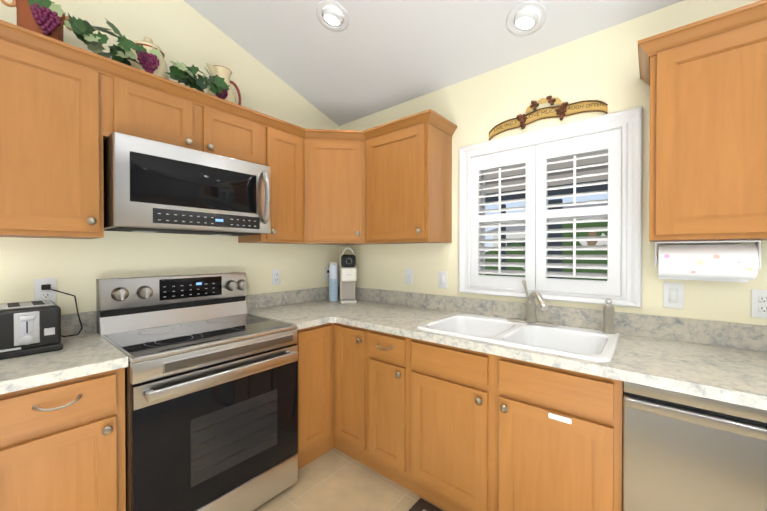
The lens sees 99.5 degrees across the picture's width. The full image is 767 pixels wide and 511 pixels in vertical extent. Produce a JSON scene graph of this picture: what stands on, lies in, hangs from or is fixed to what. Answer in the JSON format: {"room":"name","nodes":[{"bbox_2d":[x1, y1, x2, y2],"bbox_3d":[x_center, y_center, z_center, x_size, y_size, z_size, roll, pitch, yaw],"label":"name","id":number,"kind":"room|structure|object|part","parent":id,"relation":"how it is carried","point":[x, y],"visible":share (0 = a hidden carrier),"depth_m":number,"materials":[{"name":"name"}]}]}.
{"room":"kitchen","nodes":[
{"label":"kitchen","id":0,"kind":"room"},
{"bbox_2d":[0,0,338,334],"bbox_3d":[-1.919,-0.638,1.230,0.120,3.886,4.840,0,1,40],"label":"wall","id":1,"kind":"structure","parent":0,"point":[184,32],"depth_m":1.93,"materials":[{"name":"beige paint"}]},
{"bbox_2d":[34,278,56,302],"bbox_3d":[-1.584,0.168,1.523,0.030,0.118,0.072,0,1,40],"label":"electrical outlet","id":2,"kind":"object","parent":1,"relation":"attached to","point":[41,292],"visible":0.85,"depth_m":1.52,"materials":[{"name":"white plastic"}]},
{"bbox_2d":[0,40,103,238],"bbox_3d":[-1.479,-0.455,1.390,0.352,0.750,0.385,0,1,40],"label":"upper cabinet","id":3,"kind":"object","parent":1,"relation":"attached to","point":[51,147],"visible":1,"depth_m":1.32,"materials":[{"name":"brown wood"}]},
{"bbox_2d":[0,0,72,41],"bbox_3d":[-1.476,-0.960,1.399,0.166,0.258,0.240,0,1,40],"label":"decorative pot","id":4,"kind":"object","parent":3,"relation":"on","point":[48,18],"visible":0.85,"depth_m":1.35,"materials":[{"name":"brown ceramic"}]},
{"bbox_2d":[103,74,260,164],"bbox_3d":[-1.113,-0.688,1.831,0.352,0.292,0.765,0,1,40],"label":"upper cabinet","id":5,"kind":"object","parent":1,"relation":"attached to","point":[132,109],"visible":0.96,"depth_m":1.66,"materials":[{"name":"brown wood"}]},
{"bbox_2d":[63,13,139,65],"bbox_3d":[-1.298,-0.943,1.495,0.287,0.203,0.272,0,1,40],"label":"ivy","id":6,"kind":"object","parent":5,"relation":"on","point":[121,52],"visible":0.73,"depth_m":1.45,"materials":[{"name":"green plant"}]},
{"bbox_2d":[128,37,168,79],"bbox_3d":[-1.228,-0.987,1.700,0.199,0.306,0.178,0,1,40],"label":"decorative jar","id":7,"kind":"object","parent":5,"relation":"on","point":[150,55],"visible":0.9,"depth_m":1.64,"materials":[{"name":"beige ceramic"}]},
{"bbox_2d":[103,132,270,235],"bbox_3d":[-1.060,-0.332,1.798,0.478,0.412,0.748,0,1,40],"label":"microwave","id":8,"kind":"object","parent":5,"relation":"attached to","point":[151,186],"visible":0.98,"depth_m":1.60,"materials":[{"name":"silver metal"}]},
{"bbox_2d":[165,61,226,93],"bbox_3d":[-1.056,-0.936,1.795,0.285,0.183,0.280,0,1,40],"label":"ivy","id":9,"kind":"object","parent":5,"relation":"on","point":[215,83],"visible":0.85,"depth_m":1.75,"materials":[{"name":"green plant"}]},
{"bbox_2d":[206,63,240,104],"bbox_3d":[-0.984,-0.993,2.014,0.185,0.313,0.215,0,1,40],"label":"pitcher","id":10,"kind":"object","parent":5,"relation":"on","point":[227,93],"visible":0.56,"depth_m":1.96,"materials":[{"name":"beige ceramic"}]},
{"bbox_2d":[0,20,456,141],"bbox_3d":[-0.631,-0.846,1.763,1.178,0.062,2.128,0,1,40],"label":"crown molding","id":11,"kind":"structure","parent":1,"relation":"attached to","point":[30,39],"depth_m":1.70,"materials":[{"name":"brown wood"}]},
{"bbox_2d":[238,126,303,243],"bbox_3d":[-0.764,-0.463,2.253,0.352,0.750,0.328,0,1,40],"label":"upper cabinet","id":12,"kind":"object","parent":1,"relation":"attached to","point":[282,155],"visible":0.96,"depth_m":2.16,"materials":[{"name":"brown wood"}]},
{"bbox_2d":[272,269,280,284],"bbox_3d":[-0.815,0.163,2.469,0.008,0.118,0.072,0,1,40],"label":"electrical outlet","id":13,"kind":"object","parent":1,"relation":"attached to","point":[276,276],"visible":1,"depth_m":2.47,"materials":[{"name":"white plastic"}]},
{"bbox_2d":[325,267,328,280],"bbox_3d":[-0.480,0.162,2.856,0.030,0.118,0.072,0,1,40],"label":"electrical outlet","id":14,"kind":"object","parent":1,"relation":"attached to","point":[326,273],"visible":0.69,"depth_m":2.85,"materials":[{"name":"white plastic"}]},
{"bbox_2d":[253,448,444,510],"bbox_3d":[-0.179,1.367,-0.195,4.640,0.100,4.840,0,1,40],"label":"floor","id":15,"kind":"structure","parent":0,"point":[334,479],"depth_m":1.79,"materials":[{"name":"tile"}]},
{"bbox_2d":[0,367,125,510],"bbox_3d":[-1.357,0.868,1.306,0.661,0.874,0.394,0,1,40],"label":"base cabinet","id":16,"kind":"object","parent":15,"relation":"on","point":[62,445],"visible":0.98,"depth_m":1.14,"materials":[{"name":"brown wood"}]},
{"bbox_2d":[0,311,127,393],"bbox_3d":[-1.362,0.359,1.306,0.648,0.140,0.396,0,1,40],"label":"countertop","id":17,"kind":"structure","parent":16,"relation":"on","point":[86,353],"depth_m":1.21,"materials":[{"name":"stone"}]},
{"bbox_2d":[0,288,82,359],"bbox_3d":[-1.461,0.269,1.393,0.326,0.240,0.292,0,1,40],"label":"toaster","id":18,"kind":"object","parent":17,"relation":"on","point":[30,328],"visible":0.98,"depth_m":1.27,"materials":[{"name":"black plastic"}]},
{"bbox_2d":[96,272,297,510],"bbox_3d":[-0.945,0.709,1.713,0.709,1.184,0.749,0,1,40],"label":"range oven","id":19,"kind":"object","parent":15,"relation":"on","point":[211,396],"visible":1,"depth_m":1.54,"materials":[{"name":"silver metal"}]},
{"bbox_2d":[296,323,333,469],"bbox_3d":[-0.462,0.858,2.413,0.627,0.874,0.934,0,1,40],"label":"base cabinet","id":20,"kind":"object","parent":15,"relation":"on","point":[315,344],"visible":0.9,"depth_m":1.99,"materials":[{"name":"brown wood"}]},
{"bbox_2d":[245,290,331,329],"bbox_3d":[-0.657,0.352,2.148,0.660,0.140,0.288,0,1,40],"label":"countertop","id":21,"kind":"structure","parent":20,"relation":"on","point":[293,307],"depth_m":2.32,"materials":[{"name":"stone"}]},
{"bbox_2d":[300,286,766,409],"bbox_3d":[0.648,0.356,1.656,3.298,0.140,0.678,0,1,40],"label":"countertop","id":22,"kind":"structure","parent":20,"relation":"on","point":[721,361],"depth_m":1.41,"materials":[{"name":"stone"}]},
{"bbox_2d":[329,262,337,301],"bbox_3d":[-0.416,0.218,2.700,0.074,0.320,0.074,0,1,40],"label":"water bottle","id":23,"kind":"object","parent":22,"relation":"on","point":[333,282],"visible":1,"depth_m":2.67,"materials":[{"name":"clear plastic"}]},
{"bbox_2d":[340,247,356,303],"bbox_3d":[-0.293,0.155,2.661,0.128,0.446,0.251,0,0,-10],"label":"coffee maker","id":24,"kind":"object","parent":22,"relation":"on","point":[348,274],"visible":0.98,"depth_m":2.55,"materials":[{"name":"beige plastic"}]},
{"bbox_2d":[417,313,619,361],"bbox_3d":[0.656,0.471,1.649,0.855,0.192,0.540,0,1,40],"label":"sink","id":25,"kind":"object","parent":22,"relation":"in","point":[586,344],"visible":0.52,"depth_m":1.65,"materials":[{"name":"white ceramic"}]},
{"bbox_2d":[602,298,614,333],"bbox_3d":[1.091,0.291,1.572,0.054,0.168,0.054,0,1,40],"label":"soap dispenser","id":26,"kind":"object","parent":25,"relation":"on","point":[608,312],"visible":1,"depth_m":1.56,"materials":[{"name":"grey metal"}]},
{"bbox_2d":[507,280,556,326],"bbox_3d":[0.787,0.255,1.762,0.260,0.237,0.168,0,1,40],"label":"faucet","id":27,"kind":"object","parent":22,"relation":"on","point":[530,318],"visible":1,"depth_m":1.78,"materials":[{"name":"grey metal"}]},
{"bbox_2d":[334,323,373,469],"bbox_3d":[-0.049,0.860,2.251,0.355,0.874,0.656,0,1,40],"label":"base cabinet","id":28,"kind":"object","parent":15,"relation":"on","point":[350,391],"visible":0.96,"depth_m":2.00,"materials":[{"name":"brown wood"}]},
{"bbox_2d":[368,329,414,492],"bbox_3d":[0.202,0.862,2.040,0.299,0.874,0.661,0,1,40],"label":"base cabinet","id":29,"kind":"object","parent":15,"relation":"on","point":[388,404],"visible":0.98,"depth_m":1.81,"materials":[{"name":"brown wood"}]},
{"bbox_2d":[409,498,442,510],"bbox_3d":[0.348,1.298,1.319,0.760,0.011,0.445,0,1,40],"label":"mat","id":30,"kind":"object","parent":15,"relation":"on","point":[420,504],"visible":1,"depth_m":1.66,"materials":[{"name":"brown fabric"}]},
{"bbox_2d":[410,338,623,510],"bbox_3d":[0.671,0.865,1.655,0.913,0.874,0.656,0,1,40],"label":"base cabinet","id":31,"kind":"object","parent":15,"relation":"on","point":[489,432],"visible":1,"depth_m":1.38,"materials":[{"name":"brown wood"}]},
{"bbox_2d":[623,381,766,510],"bbox_3d":[1.249,0.864,1.162,0.600,0.860,0.602,0,1,40],"label":"dishwasher","id":32,"kind":"object","parent":15,"relation":"on","point":[684,452],"visible":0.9,"depth_m":1.02,"materials":[{"name":"silver metal"}]},
{"bbox_2d":[184,0,683,125],"bbox_3d":[-0.179,-1.893,-0.222,4.640,1.552,4.840,0,1,40],"label":"ceiling","id":33,"kind":"structure","parent":0,"point":[374,56],"depth_m":1.99,"materials":[{"name":"white paint"}]},
{"bbox_2d":[316,0,348,31],"bbox_3d":[-0.295,-1.391,1.891,0.196,0.062,0.188,0,1,40],"label":"recessed light","id":34,"kind":"object","parent":33,"relation":"in","point":[332,17],"visible":1,"depth_m":1.87,"materials":[{"name":"white"}]},
{"bbox_2d":[506,0,546,35],"bbox_3d":[0.746,-1.235,1.699,0.196,0.062,0.188,0,1,40],"label":"recessed light","id":35,"kind":"object","parent":33,"relation":"in","point":[531,21],"visible":1,"depth_m":1.68,"materials":[{"name":"white"}]},
{"bbox_2d":[339,0,766,325],"bbox_3d":[1.327,0.067,1.612,4.400,2.470,0.120,0,1,40],"label":"wall","id":36,"kind":"structure","parent":0,"point":[602,65],"depth_m":1.80,"materials":[{"name":"beige paint"}]},
{"bbox_2d":[288,139,375,244],"bbox_3d":[-0.364,-0.465,2.533,0.610,0.749,0.608,0,1,40],"label":"upper cabinet","id":37,"kind":"object","parent":36,"relation":"attached to","point":[334,192],"visible":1,"depth_m":2.31,"materials":[{"name":"brown wood"}]},
{"bbox_2d":[405,269,412,284],"bbox_3d":[0.189,0.161,2.463,0.072,0.118,0.020,0,1,40],"label":"light switch","id":38,"kind":"object","parent":36,"relation":"attached to","point":[408,276],"visible":1,"depth_m":2.46,"materials":[{"name":"white plastic"}]},
{"bbox_2d":[366,123,451,243],"bbox_3d":[0.155,-0.463,2.269,0.528,0.750,0.352,0,1,40],"label":"upper cabinet","id":39,"kind":"object","parent":36,"relation":"attached to","point":[408,185],"visible":1,"depth_m":2.13,"materials":[{"name":"brown wood"}]},
{"bbox_2d":[438,271,446,288],"bbox_3d":[0.415,0.171,2.283,0.072,0.118,0.010,0,1,40],"label":"light switch","id":40,"kind":"object","parent":36,"relation":"attached to","point":[442,279],"visible":1,"depth_m":2.28,"materials":[{"name":"white plastic"}]},
{"bbox_2d":[485,150,607,201],"bbox_3d":[2.291,-1.020,3.080,10.000,0.280,3.375,0,1,40],"label":"porch canopy","id":41,"kind":"object","parent":36,"relation":"attached to","point":[588,170],"depth_m":4.33,"materials":[{"name":"grey"}]},
{"bbox_2d":[489,95,607,140],"bbox_3d":[0.903,-0.812,1.853,0.624,0.171,0.035,0,1,40],"label":"sign plaque","id":42,"kind":"object","parent":36,"relation":"attached to","point":[564,109],"visible":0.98,"depth_m":1.83,"materials":[{"name":"gold metal"}]},
{"bbox_2d":[459,106,642,307],"bbox_3d":[0.920,-0.236,1.929,0.966,0.973,0.143,0,1,40],"label":"window","id":43,"kind":"structure","parent":36,"relation":"in","point":[629,122],"depth_m":1.71,"materials":[{"name":"white paint"}]},
{"bbox_2d":[471,128,621,295],"bbox_3d":[0.890,-0.219,1.893,0.802,0.843,0.071,0,1,40],"label":"window shutters","id":44,"kind":"object","parent":43,"relation":"attached to","point":[536,214],"visible":1,"depth_m":1.85,"materials":[{"name":"white paint"}]},
{"bbox_3d":[0.953,-0.220,1.969,0.804,0.845,0.027,0,1,40],"label":"window sash","id":45,"kind":"part","parent":43,"relation":"part of","materials":[{"name":"white wood"}]},
{"bbox_2d":[663,282,683,308],"bbox_3d":[1.348,0.186,1.510,0.072,0.118,0.010,0,1,40],"label":"light switch","id":46,"kind":"object","parent":36,"relation":"attached to","point":[673,295],"visible":1,"depth_m":1.51,"materials":[{"name":"white plastic"}]},
{"bbox_2d":[638,0,766,241],"bbox_3d":[1.408,-0.467,1.231,0.695,0.812,0.352,0,1,40],"label":"upper cabinet","id":47,"kind":"object","parent":36,"relation":"attached to","point":[708,146],"depth_m":1.21,"materials":[{"name":"brown wood"}]},
{"bbox_3d":[1.411,-0.842,1.231,0.695,0.062,0.343,0,1,40],"label":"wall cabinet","id":48,"kind":"part","parent":47,"relation":"part of","materials":[{"name":"brown wood"}]},
{"bbox_2d":[654,240,761,281],"bbox_3d":[1.340,0.024,1.361,0.314,0.170,0.142,0,1,40],"label":"paper towel holder","id":49,"kind":"object","parent":47,"relation":"attached to","point":[728,262],"visible":1,"depth_m":1.32,"materials":[{"name":"white paper"}]},
{"bbox_2d":[751,289,766,318],"bbox_3d":[1.563,0.199,1.333,0.072,0.118,0.008,0,1,40],"label":"electrical outlet","id":50,"kind":"object","parent":36,"relation":"attached to","point":[758,303],"visible":1,"depth_m":1.34,"materials":[{"name":"white plastic"}]},
{"label":"outside","id":51,"kind":"structure","parent":0,"visible":0},
{"bbox_2d":[485,193,607,246],"bbox_3d":[34.064,-18.493,36.590,130.000,41.000,0.001,0,1,40],"label":"sky","id":52,"kind":"structure","parent":51,"point":[565,200],"depth_m":48.18,"materials":[{"name":"blue"}]},
{"bbox_3d":[22.621,1.151,22.941,70.000,0.062,59.875,0,1,40],"label":"ground","id":53,"kind":"structure","parent":51,"visible":0},
{"bbox_2d":[501,199,562,278],"bbox_3d":[3.319,0.219,4.332,10.000,2.120,0.090,0,1,40],"label":"posts","id":54,"kind":"object","parent":53,"relation":"on","point":[554,226],"visible":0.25,"depth_m":4.90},
{"bbox_2d":[485,241,607,280],"bbox_3d":[4.031,0.484,7.545,7.000,1.738,3.803,0,1,40],"label":"bush","id":55,"kind":"object","parent":53,"relation":"on","point":[583,252],"visible":0.12,"depth_m":5.95,"materials":[{"name":"green plant"}]},
{"bbox_2d":[486,203,607,246],"bbox_3d":[15.024,-1.336,23.938,11.800,4.900,8.800,0,1,40],"label":"house","id":56,"kind":"structure","parent":53,"relation":"on","point":[515,228],"depth_m":23.36,"materials":[{"name":"white"}]},
{"bbox_2d":[547,221,607,245],"bbox_3d":[6.050,0.081,9.308,3.343,2.331,3.378,0,1,40],"label":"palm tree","id":57,"kind":"object","parent":53,"relation":"on","point":[586,225],"visible":0.23,"depth_m":8.55,"materials":[{"name":"green plant"}]}
]}

